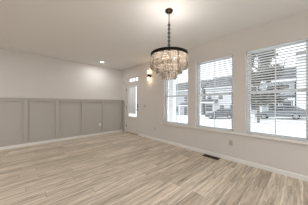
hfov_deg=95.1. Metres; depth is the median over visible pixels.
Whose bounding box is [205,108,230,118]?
car
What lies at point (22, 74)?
wall
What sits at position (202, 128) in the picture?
sill
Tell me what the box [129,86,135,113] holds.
mini blind
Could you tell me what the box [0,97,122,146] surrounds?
wainscot
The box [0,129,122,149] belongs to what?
baseboard
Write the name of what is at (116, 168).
floor
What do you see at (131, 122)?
door
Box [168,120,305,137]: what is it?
ground front walk
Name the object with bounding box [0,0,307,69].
ceiling
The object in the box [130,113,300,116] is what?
ground far walk
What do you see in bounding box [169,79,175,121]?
porch
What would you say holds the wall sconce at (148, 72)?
attached to the wall at (287, 156)
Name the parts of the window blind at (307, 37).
rail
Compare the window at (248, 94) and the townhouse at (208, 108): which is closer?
the window at (248, 94)
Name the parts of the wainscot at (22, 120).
cap rail, rail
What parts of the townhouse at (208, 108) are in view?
pane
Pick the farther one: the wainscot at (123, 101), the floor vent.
the wainscot at (123, 101)
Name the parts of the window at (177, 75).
sash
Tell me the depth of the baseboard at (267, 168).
2.93 m
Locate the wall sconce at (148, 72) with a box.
[147,71,150,79]
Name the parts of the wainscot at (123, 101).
panel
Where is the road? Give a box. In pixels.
[168,117,305,121]
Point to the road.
(180, 118)
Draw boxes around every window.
[166,75,187,124]
[197,56,232,129]
[247,39,307,139]
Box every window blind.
[164,69,187,124]
[196,55,232,130]
[247,37,307,140]
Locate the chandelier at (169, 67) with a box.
[150,8,188,79]
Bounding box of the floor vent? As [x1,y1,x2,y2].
[202,154,219,159]
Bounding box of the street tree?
[251,49,288,122]
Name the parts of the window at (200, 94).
sash, sash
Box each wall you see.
[0,48,122,99]
[123,10,307,175]
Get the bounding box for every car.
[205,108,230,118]
[255,106,305,119]
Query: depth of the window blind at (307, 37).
2.52 m
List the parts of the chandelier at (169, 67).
chain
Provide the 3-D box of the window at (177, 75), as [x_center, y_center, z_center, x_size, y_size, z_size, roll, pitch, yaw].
[0.710,-0.226,4.272,0.077,1.665,0.902,0,0,-43]
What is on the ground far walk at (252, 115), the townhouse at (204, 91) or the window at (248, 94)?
the townhouse at (204, 91)
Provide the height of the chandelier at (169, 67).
1.102 m
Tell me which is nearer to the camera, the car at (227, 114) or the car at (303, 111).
the car at (303, 111)
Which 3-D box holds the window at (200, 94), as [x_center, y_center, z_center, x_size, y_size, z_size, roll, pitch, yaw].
[1.488,-0.226,3.449,0.077,1.665,0.902,0,0,-43]
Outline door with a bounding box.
[125,74,138,135]
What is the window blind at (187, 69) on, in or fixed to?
attached to the window at (177, 75)
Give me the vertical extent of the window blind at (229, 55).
1.663 m
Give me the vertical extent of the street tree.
7.589 m
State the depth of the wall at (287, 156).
3.02 m
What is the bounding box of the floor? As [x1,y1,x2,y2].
[0,131,307,204]
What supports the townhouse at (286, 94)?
on the ground far walk at (252, 115)
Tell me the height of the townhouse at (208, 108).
10.216 m
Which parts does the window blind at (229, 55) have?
rail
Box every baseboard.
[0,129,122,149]
[139,134,307,181]
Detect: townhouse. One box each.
[168,79,210,114]
[200,76,231,113]
[251,67,295,113]
[295,51,305,109]
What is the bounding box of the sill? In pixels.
[160,122,307,144]
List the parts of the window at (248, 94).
sash, sash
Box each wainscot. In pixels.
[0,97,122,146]
[122,100,124,131]
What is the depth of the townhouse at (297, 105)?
20.72 m
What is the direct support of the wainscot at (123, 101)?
attached to the wall at (287, 156)

